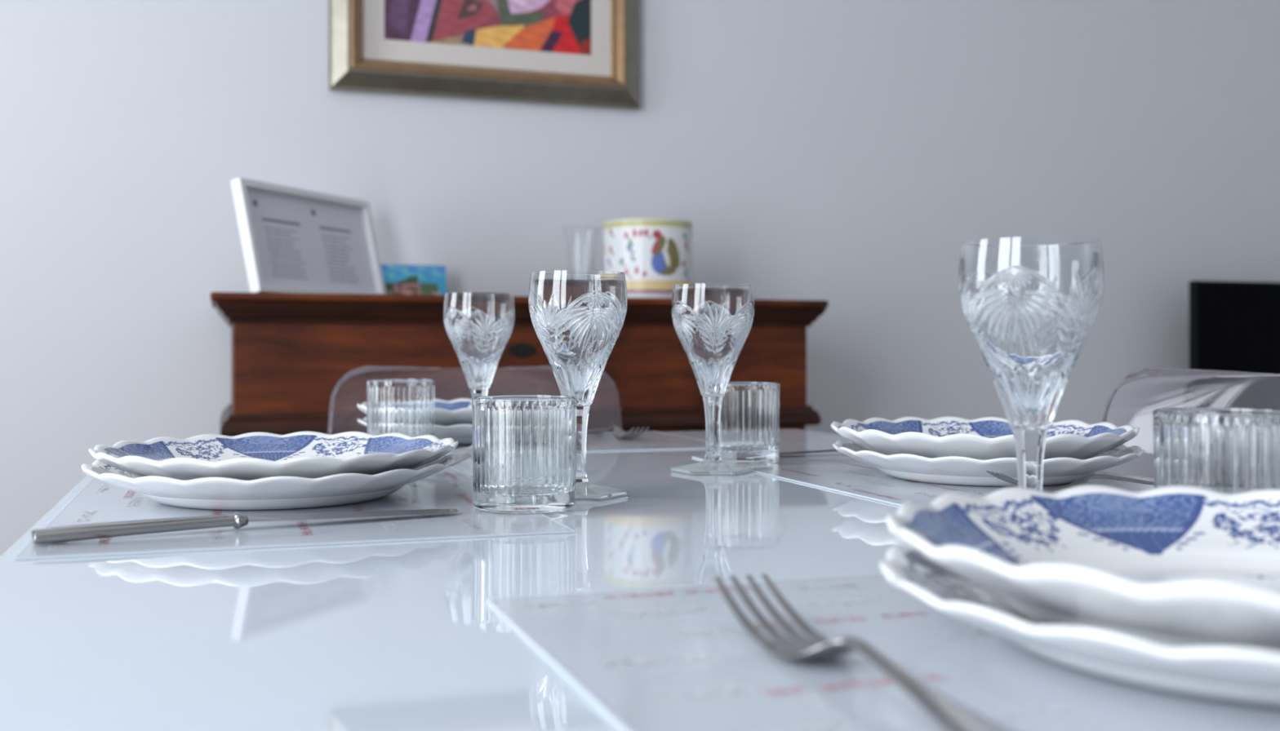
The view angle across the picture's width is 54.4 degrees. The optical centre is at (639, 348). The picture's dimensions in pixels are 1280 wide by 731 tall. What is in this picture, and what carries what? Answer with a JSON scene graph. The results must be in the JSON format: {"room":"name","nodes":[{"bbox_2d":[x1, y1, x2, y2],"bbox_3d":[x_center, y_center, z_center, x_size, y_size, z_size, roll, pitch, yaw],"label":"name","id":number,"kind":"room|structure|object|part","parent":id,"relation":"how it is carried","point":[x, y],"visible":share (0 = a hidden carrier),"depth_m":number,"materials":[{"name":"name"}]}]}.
{"room":"dining room","nodes":[
{"label":"dining room","id":0,"kind":"room"},
{"bbox_2d":[0,0,1279,557],"bbox_3d":[0.102,-0.540,2.989,5.500,2.800,0.120,0,0,-19],"label":"wall","id":1,"kind":"structure","parent":0,"point":[846,154],"depth_m":2.94,"materials":[{"name":"paint"}]},
{"bbox_2d":[328,0,639,110],"bbox_3d":[-0.328,-0.833,2.751,0.697,0.560,0.046,0,0,-19],"label":"framed painting","id":2,"kind":"object","parent":1,"relation":"attached to","point":[584,53],"visible":1,"depth_m":2.76,"materials":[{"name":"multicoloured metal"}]},
{"bbox_3d":[0.957,0.910,0.449,5.500,0.100,5.640,0,0,-19],"label":"floor","id":3,"kind":"structure","parent":0,"visible":0},
{"bbox_2d":[0,429,902,730],"bbox_3d":[0.034,0.485,0.898,0.860,0.750,1.420,0,0,-19],"label":"dining table","id":4,"kind":"object","parent":3,"relation":"on","point":[402,636],"visible":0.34,"depth_m":0.53,"materials":[{"name":"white glass"}]},
{"bbox_2d":[13,466,575,560],"bbox_3d":[-0.250,0.109,0.897,0.302,0.001,0.430,0,0,-19],"label":"placemat","id":5,"kind":"object","parent":4,"relation":"on","point":[99,501],"visible":0.48,"depth_m":0.77,"materials":[{"name":"plastic"}]},
{"bbox_2d":[31,509,457,544],"bbox_3d":[-0.227,0.103,0.751,0.252,0.010,0.018,0,0,-30],"label":"table knife","id":6,"kind":"object","parent":5,"relation":"on","point":[237,521],"visible":1,"depth_m":0.72,"materials":[{"name":"metal"}]},
{"bbox_3d":[-0.289,0.104,0.716,0.110,0.009,0.017,0,0,-31],"label":"handle","id":7,"kind":"part","parent":6,"relation":"part of","materials":[{"name":"metal"}]},
{"bbox_3d":[-0.177,0.104,0.780,0.136,0.006,0.017,0,0,-31],"label":"blade","id":8,"kind":"part","parent":6,"relation":"part of","materials":[{"name":"metal"}]},
{"bbox_2d":[80,454,456,510],"bbox_3d":[-0.266,0.095,0.912,0.260,0.028,0.260,0,0,-45],"label":"scalloped plate","id":9,"kind":"object","parent":5,"relation":"on","point":[273,493],"visible":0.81,"depth_m":0.82,"materials":[{"name":"white ceramic"}]},
{"bbox_2d":[88,431,458,480],"bbox_3d":[-0.263,0.085,0.913,0.256,0.031,0.256,0,0,20],"label":"scalloped plate","id":10,"kind":"object","parent":9,"relation":"on","point":[250,456],"visible":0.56,"depth_m":0.94,"materials":[{"name":"white ceramic"}]},
{"bbox_2d":[447,453,471,467],"bbox_3d":[-0.241,0.099,1.049,0.195,0.016,0.024,0,0,-17],"label":"fork","id":11,"kind":"object","parent":5,"relation":"on","point":[465,456],"visible":0.12,"depth_m":1.07,"materials":[{"name":"metal"}]},
{"bbox_2d":[471,395,577,513],"bbox_3d":[-0.079,0.071,0.848,0.071,0.075,0.071,0,0,-19],"label":"tumbler","id":12,"kind":"object","parent":5,"relation":"on","point":[524,446],"visible":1,"depth_m":0.82,"materials":[{"name":"clear glass"}]},
{"bbox_2d":[443,292,515,457],"bbox_3d":[-0.166,0.026,1.284,0.074,0.166,0.074,0,0,13],"label":"wine glass","id":13,"kind":"object","parent":4,"relation":"on","point":[479,326],"visible":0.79,"depth_m":1.26,"materials":[{"name":"clear glass"}]},
{"bbox_2d":[443,292,515,390],"bbox_3d":[-0.166,-0.007,1.284,0.074,0.099,0.074,0,0,13],"label":"bowl","id":14,"kind":"object","parent":13,"relation":"on","point":[479,326],"depth_m":1.26,"materials":[{"name":"clear glass"}]},
{"bbox_3d":[-0.166,0.071,1.284,0.016,0.056,0.018,0,0,-24],"label":"stem","id":15,"kind":"part","parent":13,"relation":"part of","materials":[{"name":"clear glass"}]},
{"bbox_2d":[445,431,706,455],"bbox_3d":[-0.144,0.109,1.446,0.430,0.001,0.290,0,0,-19],"label":"placemat","id":16,"kind":"object","parent":4,"relation":"on","point":[649,441],"visible":0.3,"depth_m":1.44,"materials":[{"name":"plastic"}]},
{"bbox_2d":[366,378,435,436],"bbox_3d":[-0.253,0.071,1.316,0.071,0.075,0.071,0,0,-24],"label":"tumbler","id":17,"kind":"object","parent":16,"relation":"on","point":[402,406],"visible":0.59,"depth_m":1.29,"materials":[{"name":"clear glass"}]},
{"bbox_2d":[357,417,472,445],"bbox_3d":[-0.205,0.095,1.472,0.251,0.027,0.251,0,0,-16],"label":"scalloped plate","id":18,"kind":"object","parent":16,"relation":"on","point":[462,433],"visible":0.22,"depth_m":1.36,"materials":[{"name":"white ceramic"}]},
{"bbox_2d":[356,398,472,426],"bbox_3d":[-0.205,0.082,1.472,0.251,0.036,0.251,0,0,-1],"label":"scalloped plate","id":19,"kind":"object","parent":18,"relation":"on","point":[457,411],"visible":0.07,"depth_m":1.37,"materials":[{"name":"white ceramic"}]},
{"bbox_2d":[586,426,648,438],"bbox_3d":[-0.035,0.099,1.539,0.024,0.016,0.195,0,0,-22],"label":"fork","id":20,"kind":"object","parent":16,"relation":"on","point":[617,433],"visible":0.94,"depth_m":1.50,"materials":[{"name":"metal"}]},
{"bbox_3d":[-0.048,0.101,1.573,0.018,0.012,0.120,0,0,-22],"label":"handle","id":21,"kind":"part","parent":20,"relation":"part of","materials":[{"name":"metal"}]},
{"bbox_2d":[528,270,627,500],"bbox_3d":[-0.046,0.026,0.930,0.074,0.166,0.074,0,0,-22],"label":"wine glass","id":22,"kind":"object","parent":4,"relation":"on","point":[578,317],"visible":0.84,"depth_m":0.91,"materials":[{"name":"clear glass"}]},
{"bbox_2d":[528,270,627,406],"bbox_3d":[-0.046,-0.007,0.930,0.074,0.099,0.074,0,0,-22],"label":"bowl","id":23,"kind":"object","parent":22,"relation":"on","point":[578,317],"depth_m":0.90,"materials":[{"name":"clear glass"}]},
{"bbox_3d":[-0.046,0.071,0.930,0.016,0.056,0.018,0,0,-29],"label":"stem","id":24,"kind":"part","parent":22,"relation":"part of","materials":[{"name":"clear glass"}]},
{"bbox_2d":[671,283,755,475],"bbox_3d":[0.065,0.026,1.109,0.074,0.166,0.075,0,0,29],"label":"wine glass","id":25,"kind":"object","parent":4,"relation":"on","point":[713,322],"visible":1,"depth_m":1.09,"materials":[{"name":"clear glass"}]},
{"bbox_3d":[0.065,0.071,1.109,0.016,0.056,0.018,0,0,-30],"label":"stem","id":26,"kind":"part","parent":25,"relation":"part of","materials":[{"name":"clear glass"}]},
{"bbox_2d":[671,283,754,396],"bbox_3d":[0.065,-0.007,1.109,0.074,0.099,0.074,0,0,29],"label":"bowl","id":27,"kind":"object","parent":25,"relation":"on","point":[713,322],"depth_m":1.08,"materials":[{"name":"clear glass"}]},
{"bbox_2d":[486,573,1279,730],"bbox_3d":[0.185,0.109,0.465,0.430,0.001,0.302,0,0,-19],"label":"placemat","id":28,"kind":"object","parent":4,"relation":"on","point":[668,659],"visible":0.59,"depth_m":0.42,"materials":[{"name":"plastic"}]},
{"bbox_2d":[714,573,1012,730],"bbox_3d":[0.073,0.099,0.395,0.026,0.017,0.211,0,0,-19],"label":"fork","id":29,"kind":"object","parent":28,"relation":"on","point":[950,716],"visible":1,"depth_m":0.42,"materials":[{"name":"metal"}]},
{"bbox_3d":[0.086,0.101,0.356,0.020,0.012,0.130,0,0,-19],"label":"handle","id":30,"kind":"part","parent":29,"relation":"part of","materials":[{"name":"metal"}]},
{"bbox_2d":[879,543,1279,706],"bbox_3d":[0.222,0.095,0.450,0.264,0.028,0.264,0,0,17],"label":"scalloped plate","id":31,"kind":"object","parent":28,"relation":"on","point":[1251,677],"visible":0.41,"depth_m":0.38,"materials":[{"name":"white ceramic"}]},
{"bbox_2d":[885,484,1279,653],"bbox_3d":[0.225,0.082,0.454,0.264,0.036,0.264,0,0,21],"label":"scalloped plate","id":32,"kind":"object","parent":31,"relation":"on","point":[1170,566],"visible":1,"depth_m":0.52,"materials":[{"name":"white ceramic"}]},
{"bbox_2d":[1152,408,1279,493],"bbox_3d":[0.310,0.071,0.660,0.071,0.075,0.071,0,0,-26],"label":"tumbler","id":33,"kind":"object","parent":28,"relation":"on","point":[1227,451],"visible":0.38,"depth_m":0.63,"materials":[{"name":"clear glass"}]},
{"bbox_2d":[691,452,1153,506],"bbox_3d":[0.259,0.109,1.093,0.292,0.001,0.430,0,0,-19],"label":"placemat","id":34,"kind":"object","parent":4,"relation":"on","point":[838,472],"visible":0.38,"depth_m":1.02,"materials":[{"name":"plastic"}]},
{"bbox_2d":[720,382,779,464],"bbox_3d":[0.098,0.071,1.194,0.071,0.075,0.071,0,0,-22],"label":"tumbler","id":35,"kind":"object","parent":34,"relation":"on","point":[749,417],"visible":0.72,"depth_m":1.16,"materials":[{"name":"clear glass"}]},
{"bbox_2d":[778,448,837,455],"bbox_3d":[0.219,0.103,1.276,0.244,0.010,0.020,0,0,-20],"label":"table knife","id":36,"kind":"object","parent":34,"relation":"on","point":[833,450],"visible":0.08,"depth_m":1.25,"materials":[{"name":"metal"}]},
{"bbox_2d":[831,440,1144,486],"bbox_3d":[0.290,0.095,1.053,0.251,0.027,0.251,0,0,-3],"label":"scalloped plate","id":37,"kind":"object","parent":34,"relation":"on","point":[948,470],"visible":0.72,"depth_m":0.97,"materials":[{"name":"white ceramic"}]},
{"bbox_2d":[830,416,1140,460],"bbox_3d":[0.288,0.082,1.054,0.250,0.036,0.250,0,0,29],"label":"scalloped plate","id":38,"kind":"object","parent":37,"relation":"on","point":[984,438],"visible":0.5,"depth_m":0.99,"materials":[{"name":"white ceramic"}]},
{"bbox_2d":[986,471,1153,493],"bbox_3d":[0.356,0.099,0.946,0.195,0.016,0.024,0,0,-15],"label":"fork","id":39,"kind":"object","parent":34,"relation":"on","point":[1082,482],"visible":0.67,"depth_m":0.94,"materials":[{"name":"metal"}]},
{"bbox_3d":[0.392,0.101,0.956,0.120,0.012,0.018,0,0,-15],"label":"handle","id":40,"kind":"part","parent":39,"relation":"part of","materials":[{"name":"metal"}]},
{"bbox_2d":[958,235,1104,490],"bbox_3d":[0.207,0.026,0.660,0.074,0.166,0.074,0,0,29],"label":"wine glass","id":41,"kind":"object","parent":4,"relation":"on","point":[1030,305],"visible":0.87,"depth_m":0.64,"materials":[{"name":"clear glass"}]},
{"bbox_3d":[0.207,0.071,0.660,0.016,0.056,0.018,0,0,-24],"label":"stem","id":42,"kind":"part","parent":41,"relation":"part of","materials":[{"name":"clear glass"}]},
{"bbox_2d":[327,365,622,434],"bbox_3d":[-0.167,0.441,1.579,0.458,0.834,0.503,0,0,-19],"label":"chair","id":43,"kind":"object","parent":3,"relation":"on","point":[451,384],"visible":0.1,"depth_m":1.78,"materials":[{"name":"clear plastic"}]},
{"bbox_2d":[209,292,828,436],"bbox_3d":[-0.252,0.382,2.537,1.177,0.957,0.470,0,0,-19],"label":"base cabinet","id":44,"kind":"object","parent":3,"relation":"on","point":[290,352],"visible":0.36,"depth_m":2.27,"materials":[{"name":"brown wood"}]},
{"bbox_2d":[230,177,386,294],"bbox_3d":[-0.634,-0.203,2.423,0.067,0.211,0.401,0,0,22],"label":"frame","id":45,"kind":"object","parent":44,"relation":"on","point":[294,240],"visible":0.99,"depth_m":2.40,"materials":[{"name":"white paint"}]},
{"bbox_2d":[380,264,447,295],"bbox_3d":[-0.492,-0.138,2.651,0.160,0.082,0.024,0,0,-21],"label":"postcard","id":46,"kind":"object","parent":44,"relation":"on","point":[428,280],"visible":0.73,"depth_m":2.66,"materials":[{"name":"blue paper"}]},
{"bbox_3d":[-0.251,0.136,2.547,1.153,0.041,0.452,0,0,-19],"label":"waist moulding","id":47,"kind":"part","parent":44,"relation":"part of","materials":[{"name":"brown wood"}]},
{"bbox_3d":[-0.250,-0.064,2.543,1.169,0.038,0.460,0,0,-19],"label":"cornice","id":48,"kind":"part","parent":44,"relation":"part of","materials":[{"name":"brown wood"}]},
{"bbox_3d":[-0.223,0.003,2.339,0.054,0.026,0.006,0,0,-19],"label":"key plate","id":49,"kind":"part","parent":44,"relation":"part of","materials":[{"name":"metal"}]},
{"bbox_2d":[562,226,599,270],"bbox_3d":[-0.125,-0.178,2.654,0.080,0.160,0.080,0,0,-19],"label":"glass vase","id":50,"kind":"object","parent":44,"relation":"on","point":[581,242],"visible":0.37,"depth_m":2.62,"materials":[{"name":"glass"}]},
{"bbox_2d":[603,217,693,298],"bbox_3d":[0.017,-0.180,2.591,0.187,0.165,0.187,0,0,-16],"label":"pot","id":51,"kind":"object","parent":44,"relation":"on","point":[654,255],"visible":0.77,"depth_m":2.51,"materials":[{"name":"ceramic"}]},
{"bbox_2d":[1101,368,1279,478],"bbox_3d":[0.419,0.439,1.122,0.503,0.837,0.458,0,0,-19],"label":"chair","id":52,"kind":"object","parent":3,"relation":"on","point":[1133,402],"visible":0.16,"depth_m":1.32,"materials":[{"name":"clear plastic"}]},
{"bbox_3d":[1.954,0.640,3.286,1.240,0.440,0.418,0,0,-19],"label":"bench","id":53,"kind":"object","parent":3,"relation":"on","visible":0},
{"bbox_2d":[1189,280,1279,373],"bbox_3d":[1.911,0.121,3.397,1.000,0.596,0.180,0,0,-19],"label":"television","id":54,"kind":"object","parent":53,"relation":"on","point":[1234,326],"visible":0.32,"depth_m":3.27,"materials":[{"name":"black plastic"}]}
]}

